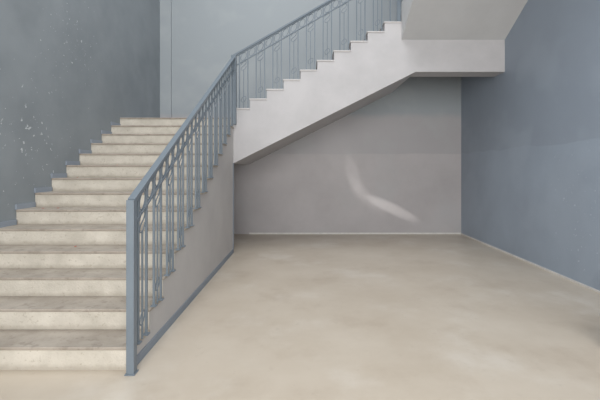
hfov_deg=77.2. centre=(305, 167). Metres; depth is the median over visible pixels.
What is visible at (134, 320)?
stair railing
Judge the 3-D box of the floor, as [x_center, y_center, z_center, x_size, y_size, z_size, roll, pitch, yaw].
[0.110,1.550,2.631,7.000,0.200,11.662,0,0,0]
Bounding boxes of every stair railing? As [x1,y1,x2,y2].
[124,55,236,375]
[233,0,400,107]
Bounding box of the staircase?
[0,0,527,369]
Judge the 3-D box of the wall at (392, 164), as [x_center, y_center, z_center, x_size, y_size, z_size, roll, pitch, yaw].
[0.110,-2.550,8.362,6.600,8.000,0.200,0,0,0]
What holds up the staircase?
on the floor
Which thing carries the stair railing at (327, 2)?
on the staircase
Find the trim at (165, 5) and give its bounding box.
[160,0,171,117]
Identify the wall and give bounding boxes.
[0,0,159,221]
[172,0,460,233]
[461,0,599,290]
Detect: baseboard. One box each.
[249,233,460,233]
[461,233,599,292]
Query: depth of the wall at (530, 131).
5.42 m
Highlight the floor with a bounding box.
[0,234,599,399]
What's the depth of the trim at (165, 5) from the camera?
8.21 m
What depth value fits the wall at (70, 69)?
4.95 m
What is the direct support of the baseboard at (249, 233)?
attached to the wall at (392, 164)
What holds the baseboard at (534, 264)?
attached to the wall at (530, 131)

